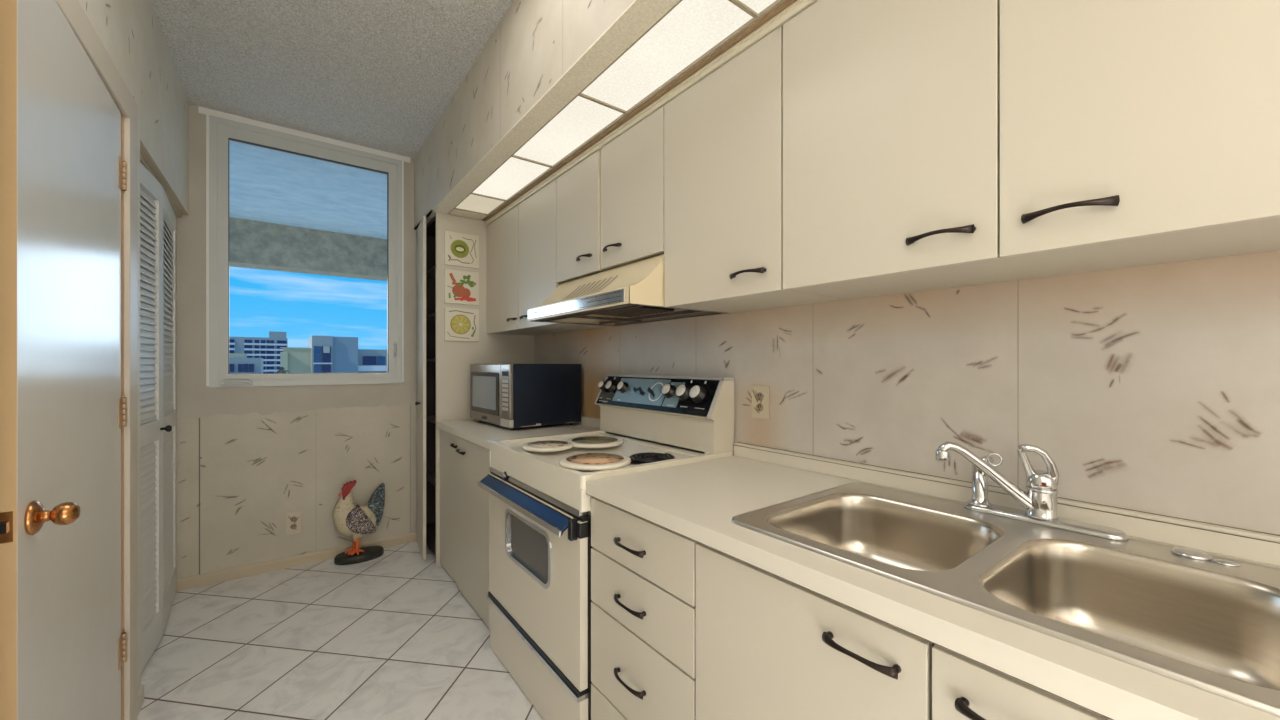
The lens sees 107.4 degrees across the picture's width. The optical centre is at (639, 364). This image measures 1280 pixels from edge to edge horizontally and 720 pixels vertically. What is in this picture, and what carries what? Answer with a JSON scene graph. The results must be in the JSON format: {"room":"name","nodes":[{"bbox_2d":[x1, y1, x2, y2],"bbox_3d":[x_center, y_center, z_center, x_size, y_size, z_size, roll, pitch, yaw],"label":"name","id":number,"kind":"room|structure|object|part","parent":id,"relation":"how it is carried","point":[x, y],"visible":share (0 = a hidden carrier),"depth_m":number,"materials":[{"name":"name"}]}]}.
{"room":"kitchen","nodes":[
{"label":"kitchen","id":0,"kind":"room"},
{"bbox_2d":[78,0,188,688],"bbox_3d":[-0.831,-0.105,0.284,0.101,2.810,6.057,0,0,-37],"label":"wall","id":1,"kind":"structure","parent":0,"point":[130,31],"depth_m":1.89,"materials":[{"name":"paint"}]},
{"bbox_2d":[0,0,126,719],"bbox_3d":[-1.489,0.221,1.281,0.102,2.134,0.893,0,0,-38],"label":"door","id":2,"kind":"structure","parent":1,"relation":"in","point":[63,173],"depth_m":1.09,"materials":[{"name":"white paint"}]},
{"bbox_3d":[-1.240,0.319,0.913,0.025,0.060,0.009,0,0,-37],"label":"latch plate","id":3,"kind":"part","parent":2,"relation":"part of","materials":[{"name":"gold metal"}]},
{"bbox_3d":[-1.245,0.321,1.000,0.067,0.072,0.072,0,0,-37],"label":"knob","id":4,"kind":"part","parent":2,"relation":"part of","materials":[{"name":"gold metal"}]},
{"bbox_2d":[55,0,137,719],"bbox_3d":[-1.454,0.177,1.202,0.016,2.245,1.272,0,0,-37],"label":"trim","id":5,"kind":"structure","parent":1,"relation":"attached to","point":[72,10],"depth_m":1.63,"materials":[{"name":"paint"}]},
{"bbox_2d":[120,111,123,719],"bbox_3d":[-1.531,0.223,1.209,0.101,2.155,0.975,0,0,-37],"label":"trim","id":6,"kind":"structure","parent":1,"relation":"attached to","point":[122,116],"depth_m":1.60,"materials":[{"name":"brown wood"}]},
{"bbox_2d":[138,684,143,714],"bbox_3d":[-1.879,1.265,1.761,0.012,0.070,0.120,0,0,-37],"label":"baseboard","id":7,"kind":"structure","parent":1,"relation":"attached to","point":[141,687],"depth_m":1.77,"materials":[{"name":"paint"}]},
{"bbox_2d":[140,162,176,673],"bbox_3d":[-2.252,0.223,2.198,0.102,2.115,1.253,0,0,-37],"label":"door","id":8,"kind":"structure","parent":1,"relation":"in","point":[158,310],"depth_m":2.15,"materials":[{"name":"white paint"}]},
{"bbox_3d":[-2.074,0.223,1.932,0.028,2.115,0.614,0,0,-34],"label":"louvered panel","id":9,"kind":"part","parent":8,"relation":"part of","materials":[{"name":"white paint"}]},
{"bbox_3d":[-2.204,0.300,2.187,0.038,0.033,0.032,0,0,-37],"label":"knob","id":10,"kind":"part","parent":8,"relation":"part of","materials":[{"name":"black plastic"}]},
{"bbox_3d":[-2.452,0.223,2.433,0.028,2.115,0.635,0,0,-40],"label":"louvered panel","id":11,"kind":"part","parent":8,"relation":"part of","materials":[{"name":"white paint"}]},
{"bbox_2d":[140,139,188,217],"bbox_3d":[-2.310,-0.867,2.237,0.100,0.003,1.154,0,0,-37],"label":"trim","id":12,"kind":"structure","parent":1,"relation":"attached to","point":[144,152],"depth_m":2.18,"materials":[{"name":"beige paint"}]},
{"bbox_2d":[164,104,416,578],"bbox_3d":[-2.185,-0.105,3.151,2.620,2.810,0.152,0,0,-37],"label":"wall","id":13,"kind":"structure","parent":0,"point":[248,457],"depth_m":2.96,"materials":[{"name":"paint"}]},
{"bbox_2d":[286,510,300,534],"bbox_3d":[-2.225,1.018,3.019,0.080,0.144,0.009,0,0,-37],"label":"wall outlet","id":14,"kind":"object","parent":13,"relation":"attached to","point":[293,519],"visible":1,"depth_m":3.02,"materials":[{"name":"beige plastic"}]},
{"bbox_2d":[176,532,416,591],"bbox_3d":[-2.383,1.267,2.899,1.900,0.066,0.014,0,0,-37],"label":"baseboard","id":15,"kind":"structure","parent":13,"relation":"attached to","point":[195,581],"depth_m":2.97,"materials":[{"name":"beige paint"}]},
{"bbox_2d":[198,106,409,385],"bbox_3d":[-2.131,-0.690,3.092,1.135,1.639,0.012,0,0,-37],"label":"trim","id":16,"kind":"structure","parent":13,"relation":"attached to","point":[202,110],"depth_m":2.93,"materials":[{"name":"white paint"}]},
{"bbox_2d":[209,115,401,386],"bbox_3d":[-2.159,-0.667,3.122,1.032,1.608,0.168,0,0,-37],"label":"window","id":17,"kind":"structure","parent":13,"relation":"in","point":[222,131],"depth_m":2.97,"materials":[{"name":"plastic"},{"name":"white painted wood"}]},
{"bbox_3d":[-2.431,0.108,2.834,0.152,0.032,0.036,0,0,-37],"label":"crank handle","id":18,"kind":"part","parent":17,"relation":"part of","materials":[{"name":"white plastic"}]},
{"bbox_2d":[229,141,386,238],"bbox_3d":[-2.286,-1.595,4.677,14.000,0.210,2.383,0,0,-37],"label":"ceiling","id":19,"kind":"structure","parent":0,"point":[270,186],"depth_m":4.10,"materials":[{"name":"paint"}]},
{"bbox_2d":[229,217,386,280],"bbox_3d":[-3.096,-1.394,5.746,14.000,0.712,0.300,0,0,-37],"label":"beam","id":20,"kind":"structure","parent":0,"point":[253,244],"depth_m":5.15,"materials":[{"name":"concrete"}]},
{"bbox_2d":[151,0,513,158],"bbox_3d":[-0.459,-1.570,0.598,3.190,0.120,6.307,0,0,-37],"label":"ceiling","id":21,"kind":"structure","parent":0,"point":[381,75],"depth_m":2.31,"materials":[{"name":"white paint"}]},
{"bbox_2d":[138,541,543,719],"bbox_3d":[-0.459,1.360,0.598,3.190,0.120,6.307,0,0,-37],"label":"floor","id":22,"kind":"structure","parent":0,"point":[392,635],"depth_m":2.14,"materials":[{"name":"tile"}]},
{"bbox_2d":[332,480,384,564],"bbox_3d":[-1.875,1.034,3.139,0.303,0.530,0.166,0,0,-37],"label":"statue","id":23,"kind":"object","parent":22,"relation":"on","point":[349,518],"visible":1,"depth_m":3.09,"materials":[{"name":"ceramic"}]},
{"bbox_3d":[-1.905,1.199,3.123,0.051,0.104,0.093,0,0,36],"label":"leg","id":24,"kind":"part","parent":23,"relation":"part of","materials":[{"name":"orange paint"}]},
{"bbox_3d":[-1.867,1.199,3.096,0.051,0.104,0.093,0,0,36],"label":"leg","id":25,"kind":"part","parent":23,"relation":"part of","materials":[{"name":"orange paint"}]},
{"bbox_2d":[440,429,489,628],"bbox_3d":[-0.726,0.856,2.809,0.705,0.889,1.082,0,0,-37],"label":"base cabinet","id":26,"kind":"object","parent":22,"relation":"on","point":[464,505],"visible":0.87,"depth_m":2.57,"materials":[{"name":"beige laminate"}]},
{"bbox_3d":[-1.167,0.851,2.891,0.019,0.871,0.416,0,0,-37],"label":"door","id":27,"kind":"part","parent":26,"relation":"part of","materials":[{"name":"beige laminate"}]},
{"bbox_3d":[-0.847,0.851,2.452,0.019,0.871,0.655,0,0,-37],"label":"door","id":28,"kind":"part","parent":26,"relation":"part of","materials":[{"name":"beige laminate"}]},
{"bbox_2d":[436,416,599,449],"bbox_3d":[-0.717,0.364,2.815,0.684,0.092,1.082,0,0,-37],"label":"countertop","id":29,"kind":"structure","parent":26,"relation":"on","point":[481,433],"depth_m":2.66,"materials":[{"name":"beige laminate"}]},
{"bbox_2d":[470,364,580,429],"bbox_3d":[-0.732,0.184,2.958,0.482,0.371,0.640,0,0,-37],"label":"microwave oven","id":30,"kind":"object","parent":29,"relation":"on","point":[515,396],"visible":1,"depth_m":2.73,"materials":[{"name":"black metal"}]},
{"bbox_3d":[-0.950,0.172,2.861,0.002,0.249,0.446,0,0,-39],"label":"door glass","id":31,"kind":"part","parent":30,"relation":"part of","materials":[{"name":"grey glass"}]},
{"bbox_3d":[-0.939,0.175,2.869,0.024,0.350,0.502,0,0,-39],"label":"door","id":32,"kind":"part","parent":30,"relation":"part of","materials":[{"name":"silver metal"}]},
{"bbox_3d":[-0.742,0.153,2.626,0.024,0.307,0.120,0,0,-39],"label":"control panel","id":33,"kind":"part","parent":30,"relation":"part of","materials":[{"name":"silver metal"}]},
{"bbox_3d":[-0.524,0.344,2.723,0.350,0.012,0.004,0,0,-39],"label":"trim","id":34,"kind":"part","parent":30,"relation":"part of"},
{"bbox_2d":[415,212,534,564],"bbox_3d":[-1.230,0.158,3.435,0.752,2.284,0.522,0,0,-37],"label":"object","id":35,"kind":"object","parent":22,"relation":"on","point":[442,367],"visible":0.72,"depth_m":3.18,"materials":[{"name":"beige paint"}]},
{"bbox_3d":[-1.524,0.155,3.271,0.019,2.260,0.425,0,0,-31],"label":"door","id":36,"kind":"part","parent":35,"relation":"part of","materials":[{"name":"beige laminate"}]},
{"bbox_2d":[426,265,435,277],"bbox_3d":[-1.246,-0.659,3.435,0.539,0.018,0.500,0,0,-37],"label":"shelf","id":37,"kind":"object","parent":35,"relation":"attached to","point":[430,273],"depth_m":3.35,"materials":[{"name":"brown wood"}]},
{"bbox_2d":[426,312,435,319],"bbox_3d":[-1.246,-0.339,3.435,0.539,0.018,0.500,0,0,-37],"label":"shelf","id":38,"kind":"object","parent":35,"relation":"attached to","point":[432,316],"depth_m":3.32,"materials":[{"name":"brown wood"}]},
{"bbox_2d":[426,359,435,361],"bbox_3d":[-1.246,-0.029,3.435,0.539,0.018,0.500,0,0,-37],"label":"shelf","id":39,"kind":"object","parent":35,"relation":"attached to","point":[427,360],"depth_m":3.31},
{"bbox_2d":[426,415,435,423],"bbox_3d":[-1.246,0.391,3.435,0.539,0.018,0.500,0,0,-37],"label":"shelf","id":40,"kind":"object","parent":35,"relation":"attached to","point":[432,418],"depth_m":3.33,"materials":[{"name":"brown wood"}]},
{"bbox_2d":[426,471,435,485],"bbox_3d":[-1.246,0.811,3.435,0.539,0.018,0.500,0,0,-37],"label":"shelf","id":41,"kind":"object","parent":35,"relation":"attached to","point":[430,475],"depth_m":3.36,"materials":[{"name":"black wood"}]},
{"bbox_2d":[444,269,478,304],"bbox_3d":[-1.186,-0.511,3.131,0.223,0.222,0.014,0,0,-37],"label":"decorative tile","id":42,"kind":"structure","parent":35,"relation":"attached to","point":[460,287],"depth_m":3.12,"materials":[{"name":"white ceramic"}]},
{"bbox_2d":[444,231,478,268],"bbox_3d":[-1.186,-0.760,3.132,0.223,0.221,0.013,0,0,-37],"label":"decorative tile","id":43,"kind":"structure","parent":35,"relation":"attached to","point":[460,249],"depth_m":3.12,"materials":[{"name":"white ceramic"}]},
{"bbox_2d":[444,307,478,341],"bbox_3d":[-1.186,-0.262,3.132,0.223,0.220,0.013,0,0,-37],"label":"decorative tile","id":44,"kind":"structure","parent":35,"relation":"attached to","point":[460,324],"depth_m":3.12,"materials":[{"name":"white ceramic"}]},
{"bbox_2d":[478,374,733,719],"bbox_3d":[-0.173,0.677,2.016,0.766,1.246,0.845,0,0,-37],"label":"electric stove","id":45,"kind":"object","parent":22,"relation":"on","point":[539,595],"depth_m":1.85,"materials":[{"name":"beige metal"}]},
{"bbox_3d":[-0.474,0.522,1.821,0.050,0.054,0.792,0,0,-37],"label":"handle","id":46,"kind":"part","parent":45,"relation":"part of","materials":[{"name":"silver metal"}]},
{"bbox_3d":[-0.428,1.181,1.827,0.031,0.223,0.831,0,0,-37],"label":"storage drawer","id":47,"kind":"part","parent":45,"relation":"part of","materials":[{"name":"beige metal"}]},
{"bbox_3d":[-0.429,0.770,1.827,0.028,0.536,0.829,0,0,-37],"label":"oven door","id":48,"kind":"part","parent":45,"relation":"part of","materials":[{"name":"beige metal"}]},
{"bbox_3d":[-0.388,0.343,1.979,0.212,0.016,0.212,0,0,-37],"label":"burner cover","id":49,"kind":"part","parent":45,"relation":"part of","materials":[{"name":"white metal"}]},
{"bbox_2d":[527,441,567,446],"bbox_3d":[-0.388,0.336,1.979,0.170,0.001,0.169,0,0,-37],"label":"burner","id":50,"kind":"object","parent":45,"relation":"on","point":[536,443],"depth_m":1.96,"materials":[{"name":"metal"}]},
{"bbox_3d":[-0.160,0.343,1.675,0.256,0.016,0.256,0,0,-37],"label":"burner cover","id":51,"kind":"part","parent":45,"relation":"part of","materials":[{"name":"metal"}]},
{"bbox_2d":[572,436,617,443],"bbox_3d":[-0.200,0.336,2.087,0.205,0.001,0.204,0,0,-37],"label":"burner","id":52,"kind":"object","parent":45,"relation":"on","point":[585,439],"depth_m":2.07,"materials":[{"name":"white metal"}]},
{"bbox_2d":[566,453,623,463],"bbox_3d":[-0.160,0.336,1.675,0.205,0.001,0.204,0,0,-37],"label":"burner","id":53,"kind":"object","parent":45,"relation":"on","point":[581,458],"depth_m":1.67,"materials":[{"name":"orange metal"}]},
{"bbox_3d":[-0.200,0.343,2.087,0.256,0.016,0.256,0,0,-37],"label":"burner cover","id":54,"kind":"part","parent":45,"relation":"part of","materials":[{"name":"white metal"}]},
{"bbox_3d":[-0.195,0.114,2.492,0.050,0.059,0.055,0,0,-37],"label":"control knob","id":55,"kind":"part","parent":45,"relation":"part of","materials":[{"name":"black plastic"}]},
{"bbox_2d":[490,430,732,488],"bbox_3d":[-0.155,0.373,2.029,0.708,0.043,0.844,0,0,-37],"label":"cooktop","id":56,"kind":"object","parent":45,"relation":"in","point":[646,453],"depth_m":1.88,"materials":[{"name":"metal"}]},
{"bbox_3d":[-0.150,0.115,2.433,0.052,0.062,0.060,0,0,-37],"label":"control knob","id":57,"kind":"part","parent":45,"relation":"part of","materials":[{"name":"black plastic"}]},
{"bbox_3d":[-0.086,0.115,2.349,0.052,0.062,0.060,0,0,-37],"label":"control knob","id":58,"kind":"part","parent":45,"relation":"part of","materials":[{"name":"black plastic"}]},
{"bbox_3d":[0.045,0.356,1.792,0.173,0.010,0.164,0,0,8],"label":"coil burner","id":59,"kind":"part","parent":45,"relation":"part of","materials":[{"name":"black metal"}]},
{"bbox_3d":[0.070,0.134,2.200,0.149,0.160,0.836,0,0,-37],"label":"control panel","id":60,"kind":"part","parent":45,"relation":"part of","materials":[{"name":"silver metal"}]},
{"bbox_3d":[0.126,0.118,2.067,0.055,0.068,0.067,0,0,-37],"label":"control knob","id":61,"kind":"part","parent":45,"relation":"part of","materials":[{"name":"black plastic"}]},
{"bbox_3d":[0.183,0.120,1.989,0.057,0.072,0.071,0,0,-37],"label":"control knob","id":62,"kind":"part","parent":45,"relation":"part of","materials":[{"name":"black plastic"}]},
{"bbox_3d":[0.234,0.121,1.921,0.058,0.074,0.074,0,0,-37],"label":"control knob","id":63,"kind":"part","parent":45,"relation":"part of","materials":[{"name":"black plastic"}]},
{"bbox_2d":[591,497,698,719],"bbox_3d":[0.250,0.856,1.503,0.725,0.889,0.472,0,0,-37],"label":"base cabinet","id":64,"kind":"object","parent":22,"relation":"on","point":[643,572],"visible":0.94,"depth_m":1.29,"materials":[{"name":"beige laminate"}]},
{"bbox_3d":[-0.007,1.125,1.309,0.019,0.226,0.470,0,0,-37],"label":"drawer","id":65,"kind":"part","parent":64,"relation":"part of","materials":[{"name":"beige laminate"}]},
{"bbox_3d":[-0.036,0.510,1.306,0.031,0.019,0.136,0,0,-37],"label":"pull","id":66,"kind":"part","parent":64,"relation":"part of","materials":[{"name":"brown metal"}]},
{"bbox_3d":[-0.036,0.888,1.306,0.031,0.019,0.136,0,0,-37],"label":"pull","id":67,"kind":"part","parent":64,"relation":"part of","materials":[{"name":"brown metal"}]},
{"bbox_3d":[-0.036,0.674,1.306,0.031,0.019,0.136,0,0,-37],"label":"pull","id":68,"kind":"part","parent":64,"relation":"part of","materials":[{"name":"brown metal"}]},
{"bbox_3d":[-0.007,0.880,1.309,0.019,0.253,0.470,0,0,-37],"label":"drawer","id":69,"kind":"part","parent":64,"relation":"part of","materials":[{"name":"beige laminate"}]},
{"bbox_3d":[-0.007,0.665,1.309,0.019,0.165,0.470,0,0,-37],"label":"drawer","id":70,"kind":"part","parent":64,"relation":"part of","materials":[{"name":"beige laminate"}]},
{"bbox_3d":[-0.007,0.499,1.309,0.019,0.154,0.470,0,0,-37],"label":"drawer","id":71,"kind":"part","parent":64,"relation":"part of","materials":[{"name":"beige laminate"}]},
{"bbox_2d":[696,543,1109,719],"bbox_3d":[0.710,0.856,0.895,0.725,0.889,1.049,0,0,-37],"label":"base cabinet","id":72,"kind":"object","parent":22,"relation":"on","point":[769,646],"visible":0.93,"depth_m":0.86,"materials":[{"name":"beige laminate"}]},
{"bbox_3d":[0.290,0.832,0.916,0.019,0.814,0.502,0,0,-37],"label":"door","id":73,"kind":"part","parent":72,"relation":"part of","materials":[{"name":"beige laminate"}]},
{"bbox_3d":[0.361,0.484,0.781,0.031,0.019,0.130,0,0,-37],"label":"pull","id":74,"kind":"part","parent":72,"relation":"part of","materials":[{"name":"brown metal"}]},
{"bbox_2d":[586,442,1279,719],"bbox_3d":[0.576,0.363,1.086,0.710,0.094,1.536,0,0,-37],"label":"countertop","id":75,"kind":"structure","parent":72,"relation":"on","point":[697,501],"depth_m":0.91,"materials":[{"name":"cream laminate"},{"name":"stainless steel"}]},
{"bbox_2d":[732,482,1279,716],"bbox_3d":[0.693,0.451,0.943,0.582,0.178,0.859,0,0,-37],"label":"double sink","id":76,"kind":"object","parent":75,"relation":"in","point":[1209,626],"visible":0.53,"depth_m":0.90,"materials":[{"name":"metal"}]},
{"bbox_3d":[0.548,0.451,1.077,0.426,0.174,0.397,0,0,-37],"label":"bowl","id":77,"kind":"part","parent":76,"relation":"part of","materials":[{"name":"metal"}]},
{"bbox_3d":[0.797,0.451,0.749,0.426,0.174,0.352,0,0,-37],"label":"bowl","id":78,"kind":"part","parent":76,"relation":"part of","materials":[{"name":"metal"}]},
{"bbox_2d":[1171,547,1240,566],"bbox_3d":[1.060,0.359,0.883,0.052,0.010,0.084,0,0,-37],"label":"cover","id":79,"kind":"object","parent":76,"relation":"on","point":[1190,553],"visible":1,"depth_m":0.88,"materials":[{"name":"silver metal"}]},
{"bbox_2d":[935,441,1128,540],"bbox_3d":[0.871,0.272,1.062,0.170,0.182,0.312,0,0,-37],"label":"kitchen faucet","id":80,"kind":"object","parent":75,"relation":"on","point":[1039,499],"visible":1,"depth_m":1.08,"materials":[{"name":"silver metal"}]},
{"bbox_3d":[0.821,0.265,1.107,0.213,0.159,0.033,0,0,13],"label":"spout","id":81,"kind":"part","parent":80,"relation":"part of","materials":[{"name":"silver metal"}]},
{"bbox_3d":[0.910,0.233,1.083,0.085,0.103,0.057,0,0,8],"label":"lever handle","id":82,"kind":"part","parent":80,"relation":"part of","materials":[{"name":"silver metal"}]},
{"bbox_3d":[0.920,0.356,1.087,0.056,0.014,0.293,0,0,-37],"label":"plate","id":83,"kind":"part","parent":80,"relation":"part of","materials":[{"name":"silver metal"}]},
{"bbox_3d":[0.486,0.484,0.616,0.031,0.019,0.130,0,0,-37],"label":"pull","id":84,"kind":"part","parent":72,"relation":"part of","materials":[{"name":"brown metal"}]},
{"bbox_3d":[0.607,0.832,0.499,0.019,0.814,0.534,0,0,-37],"label":"door","id":85,"kind":"part","parent":72,"relation":"part of","materials":[{"name":"beige laminate"}]},
{"bbox_2d":[414,0,679,229],"bbox_3d":[0.449,-1.260,1.254,0.711,0.553,6.057,0,0,-37],"label":"wall","id":86,"kind":"structure","parent":0,"point":[541,54],"depth_m":1.93,"materials":[{"name":"paint"}]},
{"bbox_2d":[456,194,503,213],"bbox_3d":[-0.999,-0.998,2.922,0.213,0.004,0.322,0,0,-37],"label":"ceiling light panel","id":87,"kind":"object","parent":86,"relation":"attached to","point":[475,203],"visible":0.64,"depth_m":2.93,"materials":[{"name":"white plastic"}]},
{"bbox_2d":[473,157,549,199],"bbox_3d":[-0.713,-0.998,2.545,0.213,0.004,0.602,0,0,-37],"label":"ceiling light panel","id":88,"kind":"object","parent":86,"relation":"attached to","point":[514,174],"visible":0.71,"depth_m":2.52,"materials":[{"name":"white plastic"}]},
{"bbox_2d":[514,96,622,165],"bbox_3d":[-0.334,-0.998,2.045,0.213,0.004,0.628,0,0,-37],"label":"ceiling light panel","id":89,"kind":"object","parent":86,"relation":"attached to","point":[582,118],"visible":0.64,"depth_m":2.00,"materials":[{"name":"white plastic"}]},
{"bbox_2d":[448,0,785,219],"bbox_3d":[0.611,-1.248,1.040,0.710,0.524,5.520,0,0,-37],"label":"trim","id":90,"kind":"structure","parent":86,"relation":"attached to","point":[756,16],"depth_m":1.77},
{"bbox_2d":[483,0,796,220],"bbox_3d":[0.595,-0.988,1.027,0.020,0.012,5.520,0,0,-37],"label":"trim","id":91,"kind":"structure","parent":86,"relation":"attached to","point":[787,3],"depth_m":1.67,"materials":[{"name":"brown wood"}]},
{"bbox_2d":[582,0,752,110],"bbox_3d":[0.053,-0.998,1.533,0.213,0.004,0.632,0,0,-37],"label":"ceiling light panel","id":92,"kind":"object","parent":86,"relation":"attached to","point":[692,28],"visible":0.82,"depth_m":1.48,"materials":[{"name":"white plastic"}]},
{"bbox_2d":[739,0,775,12],"bbox_3d":[0.440,-0.998,1.022,0.213,0.004,0.626,0,0,-37],"label":"ceiling light panel","id":93,"kind":"object","parent":86,"relation":"attached to","point":[757,6],"visible":1,"depth_m":1.30,"materials":[{"name":"white plastic"}]},
{"bbox_2d":[535,250,1279,534],"bbox_3d":[0.765,-0.105,1.524,0.121,2.810,6.307,0,0,-37],"label":"wall","id":94,"kind":"structure","parent":0,"point":[1155,389],"depth_m":1.15,"materials":[{"name":"tile"}]},
{"bbox_2d":[487,179,612,334],"bbox_3d":[-0.613,-0.582,2.921,0.390,0.747,1.039,0,0,-37],"label":"upper cabinet","id":95,"kind":"object","parent":94,"relation":"attached to","point":[521,243],"visible":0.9,"depth_m":2.76,"materials":[{"name":"beige laminate"}]},
{"bbox_3d":[-0.884,-0.579,3.023,0.019,0.740,0.547,0,0,-37],"label":"door","id":96,"kind":"part","parent":95,"relation":"part of","materials":[{"name":"beige laminate"}]},
{"bbox_3d":[-0.569,-0.579,2.607,0.019,0.740,0.483,0,0,-37],"label":"door","id":97,"kind":"part","parent":95,"relation":"part of","materials":[{"name":"beige laminate"}]},
{"bbox_2d":[557,106,663,282],"bbox_3d":[-0.040,-0.687,2.164,0.390,0.538,0.851,0,0,-37],"label":"upper cabinet","id":98,"kind":"object","parent":94,"relation":"attached to","point":[610,205],"visible":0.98,"depth_m":1.98,"materials":[{"name":"beige laminate"}]},
{"bbox_3d":[-0.298,-0.683,2.248,0.019,0.531,0.405,0,0,-37],"label":"door","id":99,"kind":"part","parent":98,"relation":"part of","materials":[{"name":"beige laminate"}]},
{"bbox_3d":[-0.265,-0.492,2.164,0.031,0.019,0.123,0,0,-37],"label":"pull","id":100,"kind":"part","parent":98,"relation":"part of","materials":[{"name":"brown metal"}]},
{"bbox_3d":[-0.124,-0.492,1.978,0.031,0.019,0.123,0,0,-37],"label":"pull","id":101,"kind":"part","parent":98,"relation":"part of","materials":[{"name":"brown metal"}]},
{"bbox_3d":[-0.033,-0.683,1.898,0.019,0.531,0.415,0,0,-37],"label":"door","id":102,"kind":"part","parent":98,"relation":"part of","materials":[{"name":"beige laminate"}]},
{"bbox_2d":[528,254,725,325],"bbox_3d":[-0.092,-0.311,2.125,0.517,0.200,0.848,0,0,-37],"label":"range hood","id":103,"kind":"object","parent":94,"relation":"attached to","point":[629,290],"visible":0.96,"depth_m":1.94,"materials":[{"name":"beige metal"}]},
{"bbox_2d":[664,26,848,312],"bbox_3d":[0.372,-0.582,1.619,0.390,0.747,0.509,0,0,-37],"label":"upper cabinet","id":104,"kind":"object","parent":94,"relation":"attached to","point":[723,135],"visible":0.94,"depth_m":1.49,"materials":[{"name":"beige laminate"}]},
{"bbox_2d":[485,0,817,225],"bbox_3d":[0.609,-0.973,1.038,0.024,0.042,5.520,0,0,-37],"label":"trim","id":105,"kind":"structure","parent":104,"relation":"attached to","point":[797,7],"depth_m":1.64,"materials":[{"name":"beige wood"}]},
{"bbox_3d":[0.249,-0.579,1.526,0.019,0.740,0.507,0,0,-37],"label":"door","id":106,"kind":"part","parent":104,"relation":"part of","materials":[{"name":"beige laminate"}]},
{"bbox_3d":[0.315,-0.271,1.398,0.031,0.019,0.130,0,0,-37],"label":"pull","id":107,"kind":"part","parent":104,"relation":"part of","materials":[{"name":"brown metal"}]},
{"bbox_2d":[752,385,768,418],"bbox_3d":[0.464,0.146,1.815,0.008,0.126,0.083,0,0,-37],"label":"wall outlet","id":108,"kind":"object","parent":94,"relation":"attached to","point":[760,394],"visible":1,"depth_m":1.81,"materials":[{"name":"beige plastic"}]},
{"bbox_2d":[783,0,1279,298],"bbox_3d":[0.839,-0.582,1.004,0.390,0.747,1.027,0,0,-37],"label":"upper cabinet","id":109,"kind":"object","parent":94,"relation":"attached to","point":[928,144],"visible":1,"depth_m":0.90,"materials":[{"name":"beige laminate"}]},
{"bbox_3d":[0.555,-0.579,1.121,0.019,0.740,0.496,0,0,-37],"label":"door","id":110,"kind":"part","parent":109,"relation":"part of","materials":[{"name":"beige laminate"}]},
{"bbox_3d":[0.626,-0.271,0.987,0.031,0.019,0.130,0,0,-37],"label":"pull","id":111,"kind":"part","parent":109,"relation":"part of","materials":[{"name":"brown metal"}]},
{"bbox_3d":[0.749,-0.271,0.824,0.031,0.019,0.130,0,0,-37],"label":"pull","id":112,"kind":"part","parent":109,"relation":"part of","materials":[{"name":"brown metal"}]},
{"bbox_3d":[0.866,-0.579,0.711,0.019,0.740,0.526,0,0,-37],"label":"door","id":113,"kind":"part","parent":109,"relation":"part of","materials":[{"name":"beige laminate"}]},
{"label":"outside","id":114,"kind":"structure","parent":0,"visible":0},
{"bbox_3d":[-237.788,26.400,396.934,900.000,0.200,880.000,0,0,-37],"label":"ground","id":115,"kind":"structure","parent":114,"visible":0},
{"bbox_2d":[229,353,262,373],"bbox_3d":[-79.288,12.175,85.373,16.630,28.250,12.150,0,0,-37],"label":"building","id":116,"kind":"structure","parent":115,"relation":"on","point":[239,363],"depth_m":84.35,"materials":[{"name":"white concrete"}]},
{"bbox_2d":[229,331,287,372],"bbox_3d":[-202.916,4.900,232.000,46.500,42.800,17.100,0,0,-37],"label":"apartment tower","id":117,"kind":"structure","parent":115,"relation":"on","point":[269,349],"depth_m":234.28,"materials":[{"name":"white concrete"}]},
{"bbox_2d":[275,367,288,372],"bbox_3d":[-42.354,13.262,55.664,1.756,26.077,1.364,0,0,-21],"label":"palm tree","id":118,"kind":"object","parent":115,"relation":"on","point":[280,370],"visible":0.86,"depth_m":55.58,"materials":[{"name":"plant"}]},
{"bbox_2d":[280,347,310,372],"bbox_3d":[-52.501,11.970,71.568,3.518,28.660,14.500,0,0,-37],"label":"building","id":119,"kind":"structure","parent":115,"relation":"on","point":[294,359],"depth_m":66.21,"materials":[{"name":"white concrete"}]},
{"bbox_2d":[308,335,357,372],"bbox_3d":[-48.019,11.140,73.205,5.605,30.320,15.300,0,0,-37],"label":"building","id":120,"kind":"structure","parent":115,"relation":"on","point":[329,354],"depth_m":67.50,"materials":[{"name":"white concrete"}]},
{"bbox_2d":[323,346,329,352],"bbox_3d":[-44.338,-2.060,66.485,0.760,0.920,0.140,0,0,-37],"label":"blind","id":121,"kind":"object","parent":120,"relation":"hanging from","point":[326,349],"depth_m":66.42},
{"bbox_2d":[358,349,386,371],"bbox_3d":[-43.148,12.035,77.458,7.297,28.530,14.400,0,0,-37],"label":"building wing","id":122,"kind":"object","parent":115,"relation":"on","point":[369,360],"visible":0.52,"depth_m":70.86}
]}

